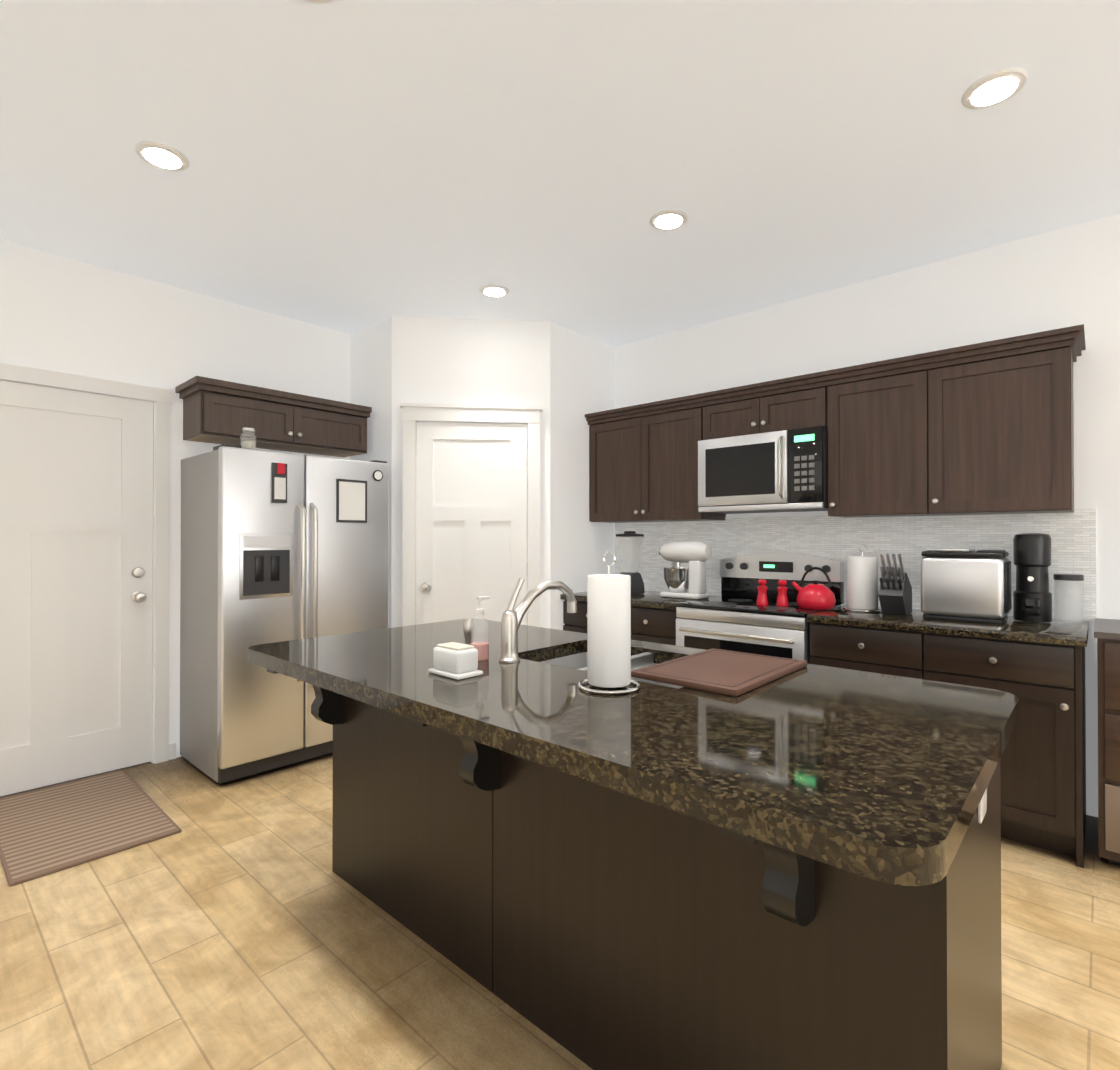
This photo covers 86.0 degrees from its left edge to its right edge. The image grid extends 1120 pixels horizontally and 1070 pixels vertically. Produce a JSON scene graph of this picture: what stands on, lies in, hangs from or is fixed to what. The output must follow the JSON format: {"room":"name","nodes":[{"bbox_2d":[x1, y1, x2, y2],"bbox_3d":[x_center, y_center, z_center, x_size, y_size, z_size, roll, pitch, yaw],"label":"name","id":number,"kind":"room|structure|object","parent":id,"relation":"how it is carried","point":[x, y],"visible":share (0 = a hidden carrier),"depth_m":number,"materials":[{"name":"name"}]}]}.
{"room":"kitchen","nodes":[
{"label":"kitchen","id":0,"kind":"room"},
{"bbox_2d":[0,240,349,757],"bbox_3d":[-3.099,-0.081,2.762,0.120,2.800,7.600,0,-1,42],"label":"wall","id":1,"kind":"structure","parent":0,"point":[64,314],"depth_m":3.54,"materials":[{"name":"white paint"}]},
{"bbox_2d":[0,362,172,796],"bbox_3d":[-2.687,0.232,3.162,0.182,2.180,1.090,0,-1,42],"label":"door","id":2,"kind":"structure","parent":1,"relation":"attached to","point":[84,557],"depth_m":3.25,"materials":[{"name":"white wood"}]},
{"bbox_2d":[169,743,175,759],"bbox_3d":[-0.382,1.257,0.300,7.200,0.090,7.600,0,-1,42],"label":"baseboard","id":3,"kind":"structure","parent":1,"relation":"attached to","point":[172,750],"depth_m":3.54,"materials":[{"name":"white wood"}]},
{"bbox_2d":[175,376,371,456],"bbox_3d":[-1.790,-0.722,3.844,0.372,0.313,1.075,0,-1,42],"label":"upper cabinet","id":4,"kind":"object","parent":1,"relation":"attached to","point":[216,411],"visible":0.98,"depth_m":3.67,"materials":[{"name":"brown wood"}]},
{"bbox_2d":[350,316,614,629],"bbox_3d":[-0.554,-0.069,4.545,1.268,2.800,1.542,0,-1,42],"label":"wall","id":5,"kind":"structure","parent":0,"point":[564,377],"depth_m":4.14,"materials":[{"name":"white paint"}]},
{"bbox_2d":[400,403,542,626],"bbox_3d":[-0.590,0.226,4.027,0.950,2.203,0.105,0,0,-6],"label":"door","id":6,"kind":"structure","parent":5,"relation":"attached to","point":[470,505],"depth_m":4.05,"materials":[{"name":"white wood"}]},
{"bbox_2d":[0,753,1119,1069],"bbox_3d":[-0.387,1.353,0.384,7.320,0.100,7.720,0,-1,42],"label":"floor","id":7,"kind":"structure","parent":0,"point":[236,925],"depth_m":1.84,"materials":[{"name":"beige tile"}]},
{"bbox_2d":[0,770,180,885],"bbox_3d":[-2.252,1.312,2.799,1.035,0.012,0.565,0,-1,42],"label":"door mat","id":8,"kind":"object","parent":7,"relation":"on","point":[50,829],"visible":0.98,"depth_m":2.71,"materials":[{"name":"brown fabric"}]},
{"bbox_2d":[180,444,388,783],"bbox_3d":[-1.653,0.427,3.679,0.753,1.797,0.985,0,-1,42],"label":"fridge","id":9,"kind":"object","parent":7,"relation":"on","point":[279,546],"visible":0.96,"depth_m":3.34,"materials":[{"name":"grey metal"}]},
{"bbox_2d":[240,428,256,448],"bbox_3d":[-1.718,-0.525,3.310,0.080,0.124,0.080,0,-1,42],"label":"jar","id":10,"kind":"object","parent":9,"relation":"on","point":[249,444],"visible":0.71,"depth_m":3.29,"materials":[{"name":"clear glass"}]},
{"bbox_2d":[561,599,586,632],"bbox_3d":[0.431,0.892,4.268,0.551,0.876,0.618,0,-1,42],"label":"base cabinet","id":11,"kind":"object","parent":7,"relation":"on","point":[574,622],"depth_m":4.14,"materials":[{"name":"brown wood"}]},
{"bbox_2d":[267,671,1001,1069],"bbox_3d":[0.020,0.879,1.826,2.056,0.868,0.961,0,-1,42],"label":"kitchen island","id":12,"kind":"object","parent":7,"relation":"on","point":[800,869],"depth_m":1.38,"materials":[{"name":"brown wood"}]},
{"bbox_2d":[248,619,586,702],"bbox_3d":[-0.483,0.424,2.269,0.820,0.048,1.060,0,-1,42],"label":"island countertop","id":13,"kind":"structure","parent":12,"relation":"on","point":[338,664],"depth_m":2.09,"materials":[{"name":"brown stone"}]},
{"bbox_2d":[463,618,474,644],"bbox_3d":[-0.308,0.340,2.030,0.044,0.117,0.044,0,-1,42],"label":"sprayer","id":14,"kind":"object","parent":13,"relation":"on","point":[468,625],"visible":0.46,"depth_m":2.02,"materials":[{"name":"silver metal"}]},
{"bbox_2d":[471,596,489,660],"bbox_3d":[-0.254,0.297,1.926,0.057,0.200,0.064,0,-1,42],"label":"soap dispenser","id":15,"kind":"object","parent":13,"relation":"on","point":[482,648],"visible":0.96,"depth_m":1.91,"materials":[{"name":"pink"}]},
{"bbox_2d":[360,639,704,762],"bbox_3d":[0.067,0.421,1.773,0.660,0.048,1.060,0,-1,42],"label":"island countertop","id":16,"kind":"structure","parent":12,"relation":"on","point":[504,708],"depth_m":1.48,"materials":[{"name":"brown stone"}]},
{"bbox_2d":[428,642,482,679],"bbox_3d":[-0.298,0.355,1.712,0.140,0.082,0.090,0,-1,42],"label":"butter dish","id":17,"kind":"object","parent":16,"relation":"on","point":[455,660],"visible":1,"depth_m":1.68,"materials":[{"name":"white ceramic"}]},
{"bbox_2d":[499,578,576,662],"bbox_3d":[-0.064,0.268,2.003,0.068,0.260,0.352,0,-1,42],"label":"faucet","id":18,"kind":"object","parent":16,"relation":"on","point":[511,620],"visible":1,"depth_m":1.90,"materials":[{"name":"silver metal"}]},
{"bbox_2d":[540,647,643,670],"bbox_3d":[0.060,0.538,2.048,0.300,0.207,0.440,0,-1,42],"label":"sink","id":19,"kind":"object","parent":16,"relation":"in","point":[566,658],"depth_m":2.22,"materials":[{"name":"silver metal"}]},
{"bbox_2d":[578,551,639,694],"bbox_3d":[0.127,0.218,1.558,0.161,0.353,0.161,0,-1,42],"label":"paper towel roll","id":20,"kind":"object","parent":16,"relation":"on","point":[608,629],"visible":1,"depth_m":1.51,"materials":[{"name":"white paper"}]},
{"bbox_2d":[631,659,682,686],"bbox_3d":[0.320,0.547,1.813,0.358,0.228,0.440,0,-1,42],"label":"sink","id":21,"kind":"object","parent":16,"relation":"in","point":[643,663],"depth_m":2.05,"materials":[{"name":"silver metal"}]},
{"bbox_2d":[631,648,806,695],"bbox_3d":[0.472,0.387,1.741,0.315,0.018,0.475,0,-1,42],"label":"cutting board","id":22,"kind":"object","parent":16,"relation":"on","point":[728,672],"visible":1,"depth_m":1.68,"materials":[{"name":"brown wood"}]},
{"bbox_2d":[536,664,1018,906],"bbox_3d":[0.556,0.418,1.331,0.660,0.048,1.060,0,-1,42],"label":"island countertop","id":23,"kind":"structure","parent":12,"relation":"on","point":[883,780],"depth_m":1.06,"materials":[{"name":"brown stone"}]},
{"bbox_2d":[631,607,678,645],"bbox_3d":[0.730,0.890,3.999,0.501,0.876,0.618,0,-1,42],"label":"base cabinet","id":24,"kind":"object","parent":7,"relation":"on","point":[648,624],"depth_m":3.72,"materials":[{"name":"brown wood"}]},
{"bbox_2d":[560,591,720,610],"bbox_3d":[0.562,0.432,4.134,0.929,0.038,0.646,0,-1,42],"label":"countertop","id":25,"kind":"structure","parent":24,"relation":"on","point":[649,598],"depth_m":3.83,"materials":[{"name":"brown stone"}]},
{"bbox_2d":[616,531,644,594],"bbox_3d":[0.493,0.193,4.232,0.148,0.440,0.148,0,-1,42],"label":"blender","id":26,"kind":"object","parent":25,"relation":"on","point":[637,584],"visible":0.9,"depth_m":4.20,"materials":[{"name":"grey"}]},
{"bbox_2d":[659,541,711,599],"bbox_3d":[0.816,0.225,3.940,0.370,0.372,0.206,0,-1,42],"label":"stand mixer","id":27,"kind":"object","parent":25,"relation":"on","point":[681,582],"visible":1,"depth_m":3.87,"materials":[{"name":"white plastic"}]},
{"bbox_2d":[676,552,843,663],"bbox_3d":[1.165,0.714,3.533,0.754,1.220,0.692,0,-1,42],"label":"range","id":28,"kind":"object","parent":7,"relation":"on","point":[734,617],"visible":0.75,"depth_m":3.49,"materials":[{"name":"grey metal"}]},
{"bbox_2d":[756,579,768,605],"bbox_3d":[1.163,0.329,3.451,0.068,0.150,0.068,0,-1,42],"label":"mill","id":29,"kind":"object","parent":28,"relation":"on","point":[762,599],"visible":1,"depth_m":3.43,"materials":[{"name":"red plastic"}]},
{"bbox_2d":[776,580,788,606],"bbox_3d":[1.261,0.328,3.403,0.068,0.150,0.068,0,-1,42],"label":"mill","id":30,"kind":"object","parent":28,"relation":"on","point":[782,597],"visible":1,"depth_m":3.38,"materials":[{"name":"red plastic"}]},
{"bbox_2d":[792,567,835,609],"bbox_3d":[1.402,0.289,3.330,0.234,0.227,0.200,0,-1,42],"label":"kettle","id":31,"kind":"object","parent":28,"relation":"on","point":[815,595],"visible":1,"depth_m":3.26,"materials":[{"name":"red metal"}]},
{"bbox_2d":[810,623,903,676],"bbox_3d":[1.700,0.884,3.123,0.573,0.876,0.618,0,-1,42],"label":"drawer","id":32,"kind":"object","parent":7,"relation":"on","point":[867,649],"depth_m":2.93,"materials":[{"name":"brown wood"}]},
{"bbox_2d":[904,631,1085,867],"bbox_3d":[2.047,0.882,2.808,0.612,0.876,0.620,0,-1,42],"label":"base cabinet","id":33,"kind":"object","parent":7,"relation":"on","point":[1037,669],"depth_m":2.49,"materials":[{"name":"brown wood"}]},
{"bbox_2d":[807,604,1088,646],"bbox_3d":[1.877,0.424,2.947,1.077,0.038,0.646,0,-1,42],"label":"countertop","id":34,"kind":"structure","parent":33,"relation":"on","point":[1064,634],"depth_m":2.71,"materials":[{"name":"brown stone"}]},
{"bbox_2d":[842,545,881,611],"bbox_3d":[1.634,0.229,3.242,0.199,0.353,0.199,0,-1,42],"label":"paper towel roll","id":35,"kind":"object","parent":34,"relation":"on","point":[862,581],"visible":0.98,"depth_m":3.18,"materials":[{"name":"white paper"}]},
{"bbox_2d":[878,553,911,614],"bbox_3d":[1.722,0.249,3.085,0.110,0.312,0.215,0,-1,42],"label":"knife block","id":36,"kind":"object","parent":34,"relation":"on","point":[895,593],"visible":1,"depth_m":3.04,"materials":[{"name":"grey wood"}]},
{"bbox_2d":[921,548,1011,623],"bbox_3d":[1.952,0.234,2.888,0.335,0.340,0.260,0,-1,42],"label":"toaster","id":37,"kind":"object","parent":34,"relation":"on","point":[966,584],"visible":1,"depth_m":2.79,"materials":[{"name":"silver metal"}]},
{"bbox_2d":[1013,533,1051,621],"bbox_3d":[2.228,0.197,2.833,0.144,0.412,0.156,0,-1,42],"label":"coffee maker","id":38,"kind":"object","parent":34,"relation":"on","point":[1032,598],"visible":1,"depth_m":2.78,"materials":[{"name":"black plastic"}]},
{"bbox_2d":[1053,574,1083,623],"bbox_3d":[2.355,0.292,2.779,0.108,0.222,0.108,0,-1,42],"label":"glass canister","id":39,"kind":"object","parent":34,"relation":"on","point":[1071,578],"visible":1,"depth_m":2.76,"materials":[{"name":"white"}]},
{"bbox_2d":[1094,618,1119,865],"bbox_3d":[2.715,0.850,2.223,1.095,0.930,0.591,0,-1,42],"label":"drawer unit","id":40,"kind":"object","parent":7,"relation":"on","point":[1107,633],"visible":1,"depth_m":2.37,"materials":[{"name":"brown wood"}]},
{"bbox_2d":[0,0,1119,347],"bbox_3d":[-0.387,-1.547,0.404,7.320,0.100,7.720,0,-1,42],"label":"ceiling","id":41,"kind":"structure","parent":0,"point":[356,166],"depth_m":2.29,"materials":[{"name":"white paint"}]},
{"bbox_2d":[134,141,188,170],"bbox_3d":[-1.555,-1.477,2.347,0.180,0.013,0.180,0,-1,42],"label":"recessed light","id":42,"kind":"object","parent":41,"relation":"in","point":[162,156],"visible":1,"depth_m":2.33,"materials":[{"name":"white"}]},
{"bbox_2d":[305,0,333,3],"bbox_3d":[-0.667,-1.482,1.586,0.180,0.013,0.180,0,-1,42],"label":"recessed light","id":43,"kind":"object","parent":41,"relation":"in","point":[319,1],"visible":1,"depth_m":1.66,"materials":[{"name":"white"}]},
{"bbox_2d":[480,284,508,297],"bbox_3d":[-0.395,-1.468,3.617,0.180,0.013,0.180,0,-1,42],"label":"recessed light","id":44,"kind":"object","parent":41,"relation":"in","point":[493,290],"visible":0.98,"depth_m":3.60,"materials":[{"name":"white"}]},
{"bbox_2d":[649,209,687,230],"bbox_3d":[0.510,-1.474,2.814,0.180,0.013,0.180,0,-1,42],"label":"recessed light","id":45,"kind":"object","parent":41,"relation":"in","point":[668,219],"visible":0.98,"depth_m":2.80,"materials":[{"name":"white"}]},
{"bbox_2d":[961,68,1027,109],"bbox_3d":[1.444,-1.479,1.998,0.180,0.013,0.180,0,-1,42],"label":"recessed light","id":46,"kind":"object","parent":41,"relation":"in","point":[998,87],"visible":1,"depth_m":1.98,"materials":[{"name":"white"}]},
{"bbox_2d":[615,214,1119,816],"bbox_3d":[2.160,-0.078,3.214,7.320,2.800,0.120,0,-1,42],"label":"wall","id":47,"kind":"structure","parent":0,"point":[1055,280],"depth_m":3.14,"materials":[{"name":"white paint"}]},
{"bbox_2d":[586,400,725,522],"bbox_3d":[0.668,-0.469,4.257,0.930,0.743,0.328,0,-1,42],"label":"upper cabinet","id":48,"kind":"object","parent":47,"relation":"attached to","point":[643,465],"depth_m":4.10,"materials":[{"name":"brown wood"}]},
{"bbox_2d":[701,388,768,439],"bbox_3d":[1.176,-0.722,3.800,0.432,0.245,0.328,0,-1,42],"label":"upper cabinet","id":49,"kind":"object","parent":47,"relation":"attached to","point":[742,413],"depth_m":3.67,"materials":[{"name":"brown wood"}]},
{"bbox_2d":[698,426,827,513],"bbox_3d":[1.262,-0.369,3.649,0.754,0.448,0.436,0,-1,42],"label":"microwave","id":50,"kind":"object","parent":49,"relation":"attached to","point":[778,471],"visible":0.98,"depth_m":3.48,"materials":[{"name":"grey metal"}]},
{"bbox_2d":[769,380,828,431],"bbox_3d":[1.419,-0.723,3.581,0.431,0.245,0.328,0,-1,42],"label":"upper cabinet","id":51,"kind":"object","parent":47,"relation":"attached to","point":[791,406],"depth_m":3.41,"materials":[{"name":"brown wood"}]},
{"bbox_2d":[615,508,1095,620],"bbox_3d":[1.470,0.144,3.747,2.799,0.531,0.010,0,-1,42],"label":"backsplash","id":52,"kind":"structure","parent":47,"relation":"attached to","point":[910,539],"depth_m":3.42,"materials":[{"name":"tile"}]},
{"bbox_2d":[828,356,944,517],"bbox_3d":[1.784,-0.476,3.250,0.545,0.743,0.328,0,-1,42],"label":"upper cabinet","id":53,"kind":"object","parent":47,"relation":"attached to","point":[886,430],"depth_m":3.11,"materials":[{"name":"brown wood"}]},
{"bbox_2d":[945,336,1076,514],"bbox_3d":[2.119,-0.478,2.948,0.605,0.743,0.328,0,-1,42],"label":"upper cabinet","id":54,"kind":"object","parent":47,"relation":"attached to","point":[982,428],"depth_m":2.77,"materials":[{"name":"brown wood"}]}
]}

